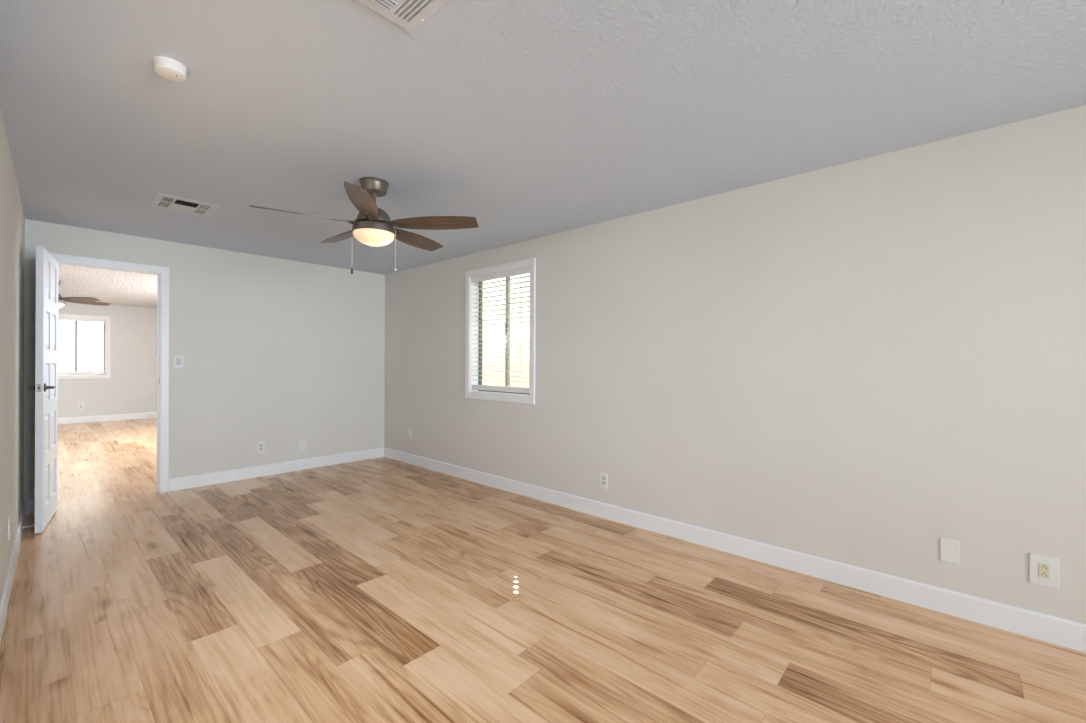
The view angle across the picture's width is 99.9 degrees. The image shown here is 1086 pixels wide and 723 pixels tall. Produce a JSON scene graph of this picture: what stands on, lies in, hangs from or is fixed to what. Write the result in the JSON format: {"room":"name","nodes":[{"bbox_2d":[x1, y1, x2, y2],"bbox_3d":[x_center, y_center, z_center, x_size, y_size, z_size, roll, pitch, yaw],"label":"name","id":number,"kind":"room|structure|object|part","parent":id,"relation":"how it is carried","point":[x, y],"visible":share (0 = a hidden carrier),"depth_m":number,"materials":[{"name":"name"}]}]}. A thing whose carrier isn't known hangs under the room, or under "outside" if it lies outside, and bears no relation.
{"room":"empty bedroom","nodes":[
{"label":"empty bedroom","id":0,"kind":"room"},
{"bbox_2d":[0,108,24,599],"bbox_3d":[-0.881,0.058,0.498,9.420,2.440,0.120,0,0,43],"label":"wall","id":1,"kind":"structure","parent":0,"point":[12,219],"depth_m":2.61,"materials":[{"name":"paint"}]},
{"bbox_2d":[8,515,10,539],"bbox_3d":[-3.004,0.934,2.572,0.074,0.122,0.008,0,0,43],"label":"wall outlet","id":2,"kind":"object","parent":1,"relation":"attached to","point":[9,518],"visible":1,"depth_m":2.55,"materials":[{"name":"white plastic"}]},
{"bbox_2d":[0,500,25,644],"bbox_3d":[-0.886,1.218,0.588,9.298,0.121,0.013,0,0,43],"label":"baseboard","id":3,"kind":"structure","parent":1,"relation":"attached to","point":[4,601],"depth_m":2.56,"materials":[{"name":"white paint"}]},
{"bbox_2d":[58,302,156,417],"bbox_3d":[-9.589,0.022,9.196,0.160,2.440,5.456,0,0,42],"label":"wall","id":4,"kind":"structure","parent":0,"point":[131,387],"depth_m":9.75,"materials":[{"name":"paint"}]},
{"bbox_2d":[78,403,83,409],"bbox_3d":[-9.397,0.908,9.288,0.008,0.135,0.085,0,0,42],"label":"wall outlet","id":5,"kind":"object","parent":4,"relation":"attached to","point":[80,405],"visible":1,"depth_m":9.28,"materials":[{"name":"white plastic"}]},
{"bbox_2d":[58,313,110,378],"bbox_3d":[-9.492,-0.300,9.288,0.170,1.307,0.996,0,0,42],"label":"window","id":6,"kind":"structure","parent":4,"relation":"in","point":[107,326],"depth_m":9.45,"materials":[{"name":"white paint"}]},
{"bbox_2d":[58,317,104,373],"bbox_3d":[-9.467,-0.311,9.265,0.064,1.134,0.839,0,0,42],"label":"window blind","id":7,"kind":"object","parent":6,"relation":"attached to","point":[59,318],"visible":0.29,"depth_m":9.33,"materials":[{"name":"white plastic"}]},
{"bbox_3d":[-9.473,0.230,9.268,0.050,0.052,0.827,0,0,42],"label":"rail","id":8,"kind":"part","parent":7,"relation":"part of","materials":[{"name":"white plastic"}]},
{"bbox_2d":[58,412,156,423],"bbox_3d":[-9.490,1.182,9.182,0.013,0.121,5.336,0,0,42],"label":"baseboard","id":9,"kind":"structure","parent":4,"relation":"attached to","point":[67,420],"depth_m":9.56,"materials":[{"name":"white paint"}]},
{"bbox_2d":[23,219,384,500],"bbox_3d":[-3.960,0.046,4.201,0.115,2.440,5.336,0,0,42],"label":"wall","id":10,"kind":"structure","parent":0,"point":[280,353],"depth_m":5.01,"materials":[{"name":"paint"}]},
{"bbox_2d":[26,499,34,514],"bbox_3d":[-4.243,1.204,3.796,0.013,0.121,0.073,0,0,42],"label":"baseboard","id":11,"kind":"structure","parent":10,"relation":"attached to","point":[30,503],"depth_m":3.78,"materials":[{"name":"white paint"}]},
{"bbox_2d":[27,246,57,532],"bbox_3d":[-3.917,0.205,3.614,0.139,2.100,0.720,0,0,-41],"label":"door","id":12,"kind":"structure","parent":10,"relation":"in","point":[46,345],"depth_m":3.46,"materials":[{"name":"white paint"}]},
{"bbox_3d":[-3.692,0.194,3.345,0.026,0.058,0.002,0,0,-41],"label":"latch plate","id":13,"kind":"part","parent":12,"relation":"part of","materials":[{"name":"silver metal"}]},
{"bbox_2d":[49,252,169,492],"bbox_3d":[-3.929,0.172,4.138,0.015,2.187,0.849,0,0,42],"label":"trim","id":14,"kind":"structure","parent":10,"relation":"attached to","point":[165,271],"depth_m":4.41,"materials":[{"name":"white paint"}]},
{"bbox_2d":[173,356,182,367],"bbox_3d":[-3.599,0.001,4.509,0.008,0.120,0.078,0,0,42],"label":"light switch","id":15,"kind":"object","parent":10,"relation":"attached to","point":[177,360],"visible":1,"depth_m":4.50,"materials":[{"name":"white plastic"}]},
{"bbox_2d":[257,441,264,452],"bbox_3d":[-3.118,0.948,5.047,0.008,0.126,0.076,0,0,42],"label":"wall outlet","id":16,"kind":"object","parent":10,"relation":"attached to","point":[260,445],"visible":1,"depth_m":5.05,"materials":[{"name":"white plastic"}]},
{"bbox_2d":[169,447,383,490],"bbox_3d":[-2.895,1.210,5.291,0.013,0.121,2.256,0,0,42],"label":"baseboard","id":17,"kind":"structure","parent":10,"relation":"attached to","point":[179,483],"depth_m":5.10,"materials":[{"name":"white paint"}]},
{"bbox_2d":[299,439,305,449],"bbox_3d":[-2.830,0.978,5.367,0.007,0.124,0.078,0,0,42],"label":"blank wall plate","id":18,"kind":"object","parent":10,"relation":"attached to","point":[302,443],"visible":1,"depth_m":5.37,"materials":[{"name":"white plastic"}]},
{"bbox_2d":[482,273,529,387],"bbox_3d":[0.478,-0.648,7.247,15.000,4.470,0.200,0,0,42],"label":"window pane","id":19,"kind":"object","parent":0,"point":[519,361],"depth_m":8.16,"materials":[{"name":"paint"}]},
{"bbox_2d":[0,0,1085,307],"bbox_3d":[-3.247,-1.232,3.591,17.080,0.120,5.616,0,0,42],"label":"ceiling","id":20,"kind":"structure","parent":0,"point":[526,119],"depth_m":2.05,"materials":[{"name":"white paint"}]},
{"bbox_2d":[58,280,110,319],"bbox_3d":[-7.212,-0.889,6.704,1.268,0.599,1.326,0,0,38],"label":"ceiling fan","id":21,"kind":"object","parent":20,"relation":"hanging from","point":[61,300],"visible":0.29,"depth_m":6.70,"materials":[{"name":"brown wood"}]},
{"bbox_3d":[-6.770,-0.910,6.665,0.557,0.007,0.150,0,-15,1],"label":"blade","id":22,"kind":"part","parent":21,"relation":"part of","materials":[{"name":"brown wood"}]},
{"bbox_3d":[-7.040,-0.911,7.056,0.150,0.007,0.557,-15,-5,19],"label":"blade","id":23,"kind":"part","parent":21,"relation":"part of","materials":[{"name":"brown wood"}]},
{"bbox_2d":[153,56,186,81],"bbox_3d":[-1.462,-1.144,1.792,0.102,0.041,0.102,0,0,42],"label":"smoke detector","id":24,"kind":"object","parent":20,"relation":"attached to","point":[168,68],"visible":1,"depth_m":1.77,"materials":[{"name":"white plastic"}]},
{"bbox_2d":[149,193,220,216],"bbox_3d":[-2.681,-1.167,3.418,0.368,0.004,0.366,0,0,42],"label":"ceiling vent","id":25,"kind":"object","parent":20,"relation":"in","point":[160,200],"visible":1,"depth_m":3.41,"materials":[{"name":"white metal"}]},
{"bbox_2d":[249,177,478,273],"bbox_3d":[-1.131,-0.863,2.989,1.268,0.599,1.326,0,0,42],"label":"ceiling fan","id":26,"kind":"object","parent":20,"relation":"hanging from","point":[372,226],"visible":1,"depth_m":2.89,"materials":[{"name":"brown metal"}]},
{"bbox_3d":[-1.441,-0.888,2.751,0.557,0.007,0.150,0,15,-31],"label":"blade","id":27,"kind":"part","parent":26,"relation":"part of","materials":[{"name":"brown wood"}]},
{"bbox_3d":[-1.397,-0.887,3.223,0.557,0.007,0.150,0,15,41],"label":"blade","id":28,"kind":"part","parent":26,"relation":"part of","materials":[{"name":"brown wood"}]},
{"bbox_3d":[-1.006,-0.886,2.563,0.150,0.007,0.557,15,-3,-12],"label":"blade","id":29,"kind":"part","parent":26,"relation":"part of","materials":[{"name":"brown wood"}]},
{"bbox_3d":[-1.094,-0.791,2.956,0.253,0.080,0.253,0,0,42],"label":"lamp shade","id":30,"kind":"part","parent":26,"relation":"part of","materials":[{"name":"white glass"}]},
{"bbox_3d":[-0.960,-0.732,2.963,0.011,0.261,0.003,0,0,-3],"label":"pull chain","id":31,"kind":"part","parent":26,"relation":"part of","materials":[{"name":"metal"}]},
{"bbox_3d":[-0.934,-0.885,3.327,0.150,0.007,0.557,-16,-6,23],"label":"blade","id":32,"kind":"part","parent":26,"relation":"part of","materials":[{"name":"brown wood"}]},
{"bbox_3d":[-0.692,-0.884,2.919,0.557,0.007,0.150,0,-15,5],"label":"blade","id":33,"kind":"part","parent":26,"relation":"part of","materials":[{"name":"brown wood"}]},
{"bbox_2d":[358,0,448,32],"bbox_3d":[-0.448,-1.153,1.359,0.340,0.012,0.340,0,0,42],"label":"ceiling vent","id":34,"kind":"object","parent":20,"relation":"in","point":[408,14],"visible":1,"depth_m":1.49,"materials":[{"name":"white metal"}]},
{"bbox_2d":[0,418,1085,722],"bbox_3d":[-3.237,1.269,3.584,17.000,0.001,5.595,0,0,42],"label":"floor","id":35,"kind":"structure","parent":0,"point":[380,589],"depth_m":2.22,"materials":[{"name":"brown wood"}]},
{"bbox_2d":[384,105,1085,623],"bbox_3d":[-1.426,0.058,5.616,17.080,2.440,0.160,0,0,42],"label":"wall","id":36,"kind":"structure","parent":0,"point":[867,363],"depth_m":2.71,"materials":[{"name":"paint"}]},
{"bbox_2d":[465,258,535,404],"bbox_3d":[-0.409,-0.287,4.686,1.034,1.379,0.170,0,0,42],"label":"window","id":37,"kind":"structure","parent":36,"relation":"in","point":[470,342],"depth_m":4.77,"materials":[{"name":"white paint"}]},
{"bbox_2d":[471,267,529,392],"bbox_3d":[-0.432,-0.299,4.661,0.877,1.206,0.065,0,0,42],"label":"window blind","id":38,"kind":"object","parent":37,"relation":"attached to","point":[520,272],"visible":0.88,"depth_m":4.64,"materials":[{"name":"white plastic"}]},
{"bbox_3d":[-0.611,-0.299,4.864,0.002,1.125,0.002,0,0,42],"label":"ladder cord","id":39,"kind":"part","parent":38,"relation":"part of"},
{"bbox_3d":[-0.431,0.279,4.665,0.865,0.052,0.050,0,0,42],"label":"rail","id":40,"kind":"part","parent":38,"relation":"part of","materials":[{"name":"white plastic"}]},
{"bbox_3d":[-0.261,-0.297,4.480,0.002,1.125,0.002,0,0,42],"label":"ladder cord","id":41,"kind":"part","parent":38,"relation":"part of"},
{"bbox_3d":[-0.365,-0.287,4.735,0.902,1.247,0.040,0,0,42],"label":"frame","id":42,"kind":"part","parent":37,"relation":"part of","materials":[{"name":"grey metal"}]},
{"bbox_2d":[600,472,607,488],"bbox_3d":[0.500,0.980,3.761,0.076,0.128,0.008,0,0,42],"label":"wall outlet","id":43,"kind":"object","parent":36,"relation":"attached to","point":[603,476],"visible":1,"depth_m":3.75,"materials":[{"name":"white plastic"}]},
{"bbox_2d":[384,447,1085,652],"bbox_3d":[1.312,1.228,3.025,9.296,0.121,0.013,0,0,42],"label":"baseboard","id":44,"kind":"structure","parent":36,"relation":"attached to","point":[1043,627],"depth_m":2.73,"materials":[{"name":"white paint"}]},
{"bbox_2d":[940,538,959,564],"bbox_3d":[2.082,0.970,2.336,0.073,0.118,0.007,0,0,42],"label":"blank wall plate","id":45,"kind":"object","parent":36,"relation":"attached to","point":[949,549],"visible":1,"depth_m":2.33,"materials":[{"name":"white plastic"}]},
{"bbox_2d":[1029,553,1058,588],"bbox_3d":[2.323,0.970,2.117,0.094,0.140,0.009,0,0,42],"label":"wall outlet","id":46,"kind":"object","parent":36,"relation":"attached to","point":[1043,570],"visible":1,"depth_m":2.12,"materials":[{"name":"white plastic"}]},
{"bbox_2d":[1039,563,1048,578],"bbox_3d":[2.322,0.970,2.115,0.033,0.066,0.004,0,0,42],"label":"receptacle","id":47,"kind":"object","parent":46,"relation":"attached to","point":[1043,567],"depth_m":2.12,"materials":[{"name":"beige plastic"}]},
{"label":"outside","id":48,"kind":"structure","parent":0,"visible":0},
{"bbox_3d":[-3.186,1.593,2.597,26.200,0.150,17.600,0,0,42],"label":"ground","id":49,"kind":"structure","parent":48,"visible":0},
{"bbox_2d":[58,322,103,371],"bbox_3d":[-11.585,0.284,11.793,0.200,2.500,10.000,0,0,42],"label":"window pane","id":50,"kind":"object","parent":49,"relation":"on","point":[64,349],"depth_m":11.54,"materials":[{"name":"glass"}]}
]}

